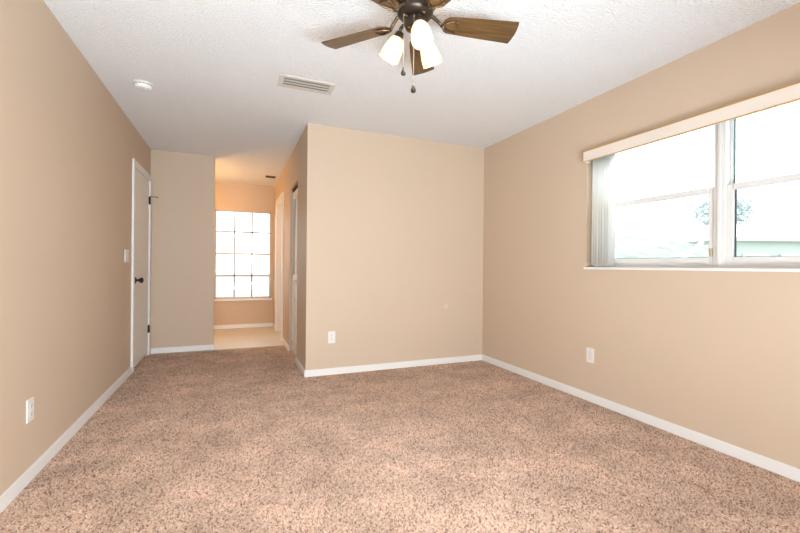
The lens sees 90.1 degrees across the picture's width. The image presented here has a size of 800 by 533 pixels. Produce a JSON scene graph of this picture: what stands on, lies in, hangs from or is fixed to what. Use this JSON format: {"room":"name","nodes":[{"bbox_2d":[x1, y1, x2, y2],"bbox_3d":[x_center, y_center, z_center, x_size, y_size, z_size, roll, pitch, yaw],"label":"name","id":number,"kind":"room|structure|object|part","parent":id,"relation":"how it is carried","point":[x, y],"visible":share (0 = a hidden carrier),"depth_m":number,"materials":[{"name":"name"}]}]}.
{"room":"empty bedroom","nodes":[
{"label":"empty bedroom","id":0,"kind":"room"},
{"bbox_2d":[0,0,150,495],"bbox_3d":[-2.136,-0.168,2.571,0.120,2.440,8.430,0,0,-23],"label":"wall","id":1,"kind":"structure","parent":0,"point":[68,148],"depth_m":2.23,"materials":[{"name":"beige paint"}]},
{"bbox_2d":[26,396,33,423],"bbox_3d":[-1.825,0.708,1.974,0.009,0.116,0.071,0,0,-23],"label":"wall outlet","id":2,"kind":"object","parent":1,"relation":"attached to","point":[30,402],"visible":1,"depth_m":1.96,"materials":[{"name":"white plastic"}]},
{"bbox_2d":[0,367,131,513],"bbox_3d":[-1.572,1.027,1.365,0.013,0.064,5.518,0,0,-23],"label":"baseboard","id":3,"kind":"structure","parent":1,"relation":"attached to","point":[12,492],"depth_m":2.22,"materials":[{"name":"white paint"}]},
{"bbox_2d":[124,249,128,261],"bbox_3d":[-2.550,-0.098,3.731,0.008,0.118,0.150,0,0,-23],"label":"light switch","id":4,"kind":"object","parent":1,"relation":"attached to","point":[126,252],"visible":1,"depth_m":3.70,"materials":[{"name":"white plastic"}]},
{"bbox_2d":[131,158,157,372],"bbox_3d":[-2.805,-0.010,4.326,0.195,2.109,0.901,0,0,-23],"label":"door","id":5,"kind":"structure","parent":1,"relation":"in","point":[141,180],"depth_m":4.28,"materials":[{"name":"white paint"}]},
{"bbox_3d":[-2.646,0.140,4.055,0.075,0.066,0.066,0,0,-23],"label":"knob","id":6,"kind":"part","parent":5,"relation":"part of","materials":[{"name":"black metal"}]},
{"bbox_2d":[150,149,214,353],"bbox_3d":[-2.688,-0.175,4.960,0.695,2.440,0.120,0,0,-23],"label":"wall","id":7,"kind":"structure","parent":0,"point":[183,211],"depth_m":4.90,"materials":[{"name":"beige paint"}]},
{"bbox_2d":[151,343,214,353],"bbox_3d":[-2.682,1.013,4.961,0.688,0.064,0.133,0,0,-23],"label":"baseboard","id":8,"kind":"structure","parent":7,"relation":"attached to","point":[198,347],"depth_m":4.90,"materials":[{"name":"white paint"}]},
{"bbox_2d":[214,182,273,324],"bbox_3d":[-2.952,-0.180,6.732,1.571,2.440,0.120,0,0,-23],"label":"wall","id":9,"kind":"structure","parent":0,"point":[228,196],"depth_m":6.80,"materials":[{"name":"beige paint"}]},
{"bbox_2d":[214,210,271,300],"bbox_3d":[-2.672,-0.183,6.805,0.955,1.519,0.100,0,0,-23],"label":"window","id":10,"kind":"structure","parent":9,"relation":"in","point":[251,297],"depth_m":6.82,"materials":[{"name":"beige"}]},
{"bbox_3d":[-2.669,0.561,6.784,0.955,0.032,0.052,0,0,-23],"label":"sill","id":11,"kind":"part","parent":10,"relation":"part of","materials":[{"name":"white paint"}]},
{"bbox_2d":[214,323,272,328],"bbox_3d":[-2.943,1.008,6.669,1.558,0.064,0.013,0,0,-23],"label":"baseboard","id":12,"kind":"structure","parent":9,"relation":"attached to","point":[256,324],"depth_m":6.78,"materials":[{"name":"white paint"}]},
{"bbox_2d":[273,127,305,366],"bbox_3d":[-1.541,-0.166,5.543,0.120,2.440,3.399,0,0,-23],"label":"wall","id":13,"kind":"structure","parent":0,"point":[293,172],"depth_m":4.99,"materials":[{"name":"beige paint"}]},
{"bbox_2d":[275,192,283,340],"bbox_3d":[-1.790,-0.004,6.103,0.133,2.110,0.980,0,0,-23],"label":"door","id":14,"kind":"structure","parent":13,"relation":"in","point":[279,232],"depth_m":6.46,"materials":[{"name":"white paint"}]},
{"bbox_2d":[272,323,304,375],"bbox_3d":[-1.567,1.022,5.408,0.013,0.064,3.399,0,0,-23],"label":"baseboard","id":15,"kind":"structure","parent":13,"relation":"attached to","point":[299,365],"depth_m":4.30,"materials":[{"name":"white paint"}]},
{"bbox_2d":[291,182,297,354],"bbox_3d":[-1.226,0.040,4.711,0.075,2.001,0.640,0,0,-23],"label":"door","id":16,"kind":"structure","parent":13,"relation":"in","point":[295,189],"depth_m":4.84,"materials":[{"name":"white wood"}]},
{"bbox_3d":[-1.280,0.548,4.863,0.010,0.702,0.224,0,0,-23],"label":"panel","id":17,"kind":"part","parent":16,"relation":"part of","materials":[{"name":"white paint"}]},
{"bbox_3d":[-1.155,0.065,4.568,0.028,1.952,0.314,0,0,-23],"label":"bifold panel","id":18,"kind":"part","parent":16,"relation":"part of","materials":[{"name":"white paint"}]},
{"bbox_2d":[304,123,483,369],"bbox_3d":[0.009,-0.150,4.282,2.013,2.440,0.120,0,0,-23],"label":"wall","id":19,"kind":"structure","parent":0,"point":[393,261],"depth_m":4.17,"materials":[{"name":"beige paint"}]},
{"bbox_2d":[328,331,334,342],"bbox_3d":[-0.672,0.697,3.933,0.071,0.116,0.009,0,0,-23],"label":"wall outlet","id":20,"kind":"object","parent":19,"relation":"attached to","point":[331,335],"visible":1,"depth_m":3.93,"materials":[{"name":"white plastic"}]},
{"bbox_2d":[304,354,481,376],"bbox_3d":[0.011,1.038,4.217,2.013,0.064,0.013,0,0,-23],"label":"baseboard","id":21,"kind":"structure","parent":19,"relation":"attached to","point":[383,366],"depth_m":4.16,"materials":[{"name":"white paint"}]},
{"bbox_2d":[0,327,799,532],"bbox_3d":[-0.438,1.119,3.284,3.824,0.096,8.430,0,0,-23],"label":"floor","id":22,"kind":"structure","parent":0,"point":[291,353],"depth_m":2.06,"materials":[{"name":"carpet"}]},
{"bbox_2d":[213,345,284,350],"bbox_3d":[-1.933,1.054,5.162,0.876,0.015,0.032,0,0,-23],"label":"threshold","id":23,"kind":"object","parent":22,"relation":"on","point":[278,345],"visible":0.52,"depth_m":5.16,"materials":[{"name":"beige"}]},
{"bbox_2d":[0,346,799,532],"bbox_3d":[-0.092,1.071,2.455,3.563,0.010,6.365,0,0,-23],"label":"carpet","id":24,"kind":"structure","parent":22,"relation":"on","point":[460,377],"depth_m":2.19,"materials":[{"name":"beige carpet"}]},
{"bbox_2d":[44,0,799,186],"bbox_3d":[-0.414,-1.423,3.281,3.824,0.100,8.430,0,0,-23],"label":"ceiling","id":25,"kind":"structure","parent":0,"point":[214,68],"depth_m":2.68,"materials":[{"name":"white paint"}]},
{"bbox_2d":[133,80,153,91],"bbox_3d":[-1.946,-1.363,3.029,0.134,0.048,0.134,0,0,-23],"label":"smoke detector","id":26,"kind":"object","parent":25,"relation":"attached to","point":[142,85],"visible":1,"depth_m":3.00,"materials":[{"name":"white plastic"}]},
{"bbox_3d":[-1.945,-1.381,3.029,0.134,0.011,0.134,0,0,-23],"label":"plate","id":27,"kind":"part","parent":26,"relation":"part of","materials":[{"name":"white plastic"}]},
{"bbox_2d":[277,74,335,94],"bbox_3d":[-0.707,-1.366,3.025,0.410,0.018,0.200,0,0,-23],"label":"ceiling vent","id":28,"kind":"object","parent":25,"relation":"in","point":[287,81],"visible":1,"depth_m":3.01,"materials":[{"name":"beige metal"}]},
{"bbox_2d":[321,0,518,92],"bbox_3d":[0.088,-1.085,1.886,0.987,0.564,0.973,0,0,-23],"label":"ceiling fan","id":29,"kind":"object","parent":25,"relation":"hanging from","point":[414,15],"visible":1,"depth_m":1.92,"materials":[{"name":"brown wood"}]},
{"bbox_3d":[-0.219,-1.170,2.043,0.375,0.006,0.133,1,14,26],"label":"fan blade","id":30,"kind":"part","parent":29,"relation":"part of","materials":[{"name":"brown wood"}]},
{"bbox_3d":[-0.151,-1.169,1.670,0.133,0.006,0.375,19,13,42],"label":"fan blade","id":31,"kind":"part","parent":29,"relation":"part of","materials":[{"name":"brown wood"}]},
{"bbox_3d":[-0.032,-1.053,1.935,0.098,0.106,0.098,30,8,15],"label":"lamp shade","id":32,"kind":"part","parent":29,"relation":"part of","materials":[{"name":"white glass"}]},
{"bbox_3d":[0.002,-1.126,1.924,0.066,0.080,0.048,1,0,17],"label":"lamp arm","id":33,"kind":"part","parent":29,"relation":"part of","materials":[{"name":"brown metal"}]},
{"bbox_3d":[0.025,-1.041,1.849,0.008,0.253,0.026,1,0,41],"label":"pull chain","id":34,"kind":"part","parent":29,"relation":"part of","materials":[{"name":"gold metal"}]},
{"bbox_3d":[0.064,-1.002,1.850,0.008,0.330,0.018,1,0,10],"label":"pull chain","id":35,"kind":"part","parent":29,"relation":"part of","materials":[{"name":"gold metal"}]},
{"bbox_3d":[0.087,-1.125,1.831,0.048,0.080,0.066,1,0,-13],"label":"lamp arm","id":36,"kind":"part","parent":29,"relation":"part of","materials":[{"name":"brown metal"}]},
{"bbox_3d":[0.095,-1.042,1.793,0.050,0.057,0.050,1,-28,-13],"label":"bulb","id":37,"kind":"part","parent":29,"relation":"part of","materials":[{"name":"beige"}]},
{"bbox_3d":[0.116,-1.167,2.222,0.133,0.006,0.375,-13,-2,8],"label":"fan blade","id":38,"kind":"part","parent":29,"relation":"part of","materials":[{"name":"brown wood"}]},
{"bbox_3d":[0.094,-1.052,1.798,0.098,0.106,0.098,1,-28,-13],"label":"lamp shade","id":39,"kind":"part","parent":29,"relation":"part of","materials":[{"name":"white glass"}]},
{"bbox_3d":[0.147,-1.052,1.978,0.098,0.106,0.098,1,28,45],"label":"lamp shade","id":40,"kind":"part","parent":29,"relation":"part of","materials":[{"name":"white glass"}]},
{"bbox_3d":[0.224,-1.165,1.618,0.133,0.006,0.375,16,-7,-27],"label":"fan blade","id":41,"kind":"part","parent":29,"relation":"part of","materials":[{"name":"brown wood"}]},
{"bbox_3d":[0.389,-1.164,1.960,0.375,0.006,0.133,1,-14,-10],"label":"fan blade","id":42,"kind":"part","parent":29,"relation":"part of","materials":[{"name":"brown wood"}]},
{"bbox_2d":[482,2,799,468],"bbox_3d":[1.937,-0.131,2.425,0.120,2.440,5.031,0,0,-23],"label":"wall","id":43,"kind":"structure","parent":0,"point":[715,354],"depth_m":2.78,"materials":[{"name":"beige paint"}]},
{"bbox_2d":[586,347,593,362],"bbox_3d":[1.530,0.715,3.217,0.008,0.117,0.074,0,0,-23],"label":"wall outlet","id":44,"kind":"object","parent":43,"relation":"attached to","point":[589,351],"visible":1,"depth_m":3.21,"materials":[{"name":"white plastic"}]},
{"bbox_2d":[482,354,799,482],"bbox_3d":[1.864,1.057,2.401,0.013,0.064,4.791,0,0,-23],"label":"baseboard","id":45,"kind":"structure","parent":43,"relation":"attached to","point":[777,467],"depth_m":2.61,"materials":[{"name":"white paint"}]},
{"bbox_2d":[584,100,799,271],"bbox_3d":[1.929,-0.457,2.427,0.134,0.968,1.886,0,0,-23],"label":"window","id":46,"kind":"structure","parent":43,"relation":"in","point":[723,256],"depth_m":2.40,"materials":[{"name":"white plastic"}]},
{"bbox_3d":[1.802,-0.690,2.868,0.022,0.435,0.873,0,0,-23],"label":"sash","id":47,"kind":"part","parent":46,"relation":"part of","materials":[{"name":"glass"}]},
{"bbox_3d":[1.772,-0.257,2.858,0.030,0.472,0.873,0,0,-23],"label":"sash","id":48,"kind":"part","parent":46,"relation":"part of","materials":[{"name":"glass"}]},
{"bbox_2d":[583,82,799,265],"bbox_3d":[1.892,-0.463,2.344,0.090,0.920,1.950,0,0,-23],"label":"vertical blind","id":49,"kind":"object","parent":46,"relation":"attached to","point":[603,157],"visible":1,"depth_m":2.98,"materials":[{"name":"beige plastic"}]},
{"bbox_3d":[1.896,0.018,2.415,0.072,0.018,1.886,0,0,-23],"label":"sill","id":50,"kind":"part","parent":46,"relation":"part of","materials":[{"name":"white paint"}]},
{"bbox_3d":[2.128,-0.252,2.002,0.030,0.472,0.853,0,0,-23],"label":"sash","id":51,"kind":"part","parent":46,"relation":"part of","materials":[{"name":"glass"}]},
{"bbox_3d":[2.158,-0.686,2.012,0.022,0.435,0.853,0,0,-23],"label":"sash","id":52,"kind":"part","parent":46,"relation":"part of","materials":[{"name":"glass"}]},
{"label":"outside","id":53,"kind":"structure","parent":0,"visible":0},
{"bbox_2d":[216,273,268,296],"bbox_3d":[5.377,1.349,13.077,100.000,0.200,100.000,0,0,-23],"label":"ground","id":54,"kind":"structure","parent":53,"point":[224,284],"depth_m":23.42,"materials":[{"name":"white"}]},
{"bbox_2d":[615,233,703,257],"bbox_3d":[5.273,0.258,8.104,3.601,1.991,0.200,0,0,-32],"label":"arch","id":55,"kind":"object","parent":54,"relation":"on","point":[697,238],"visible":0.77,"depth_m":8.31,"materials":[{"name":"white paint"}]},
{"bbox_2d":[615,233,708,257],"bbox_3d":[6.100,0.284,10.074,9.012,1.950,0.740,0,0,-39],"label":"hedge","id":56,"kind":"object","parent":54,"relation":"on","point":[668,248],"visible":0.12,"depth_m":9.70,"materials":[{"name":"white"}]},
{"bbox_2d":[689,192,756,225],"bbox_3d":[8.859,-0.387,11.005,1.326,3.342,1.308,0,0,-23],"label":"tree","id":57,"kind":"object","parent":54,"relation":"on","point":[743,207],"visible":0.37,"depth_m":10.88,"materials":[{"name":"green plant"}]},
{"bbox_2d":[672,237,799,255],"bbox_3d":[14.224,0.168,15.975,7.087,2.318,4.450,1,0,0],"label":"house","id":58,"kind":"structure","parent":54,"relation":"on","point":[746,246],"depth_m":14.00,"materials":[{"name":"green paint"}]}
]}

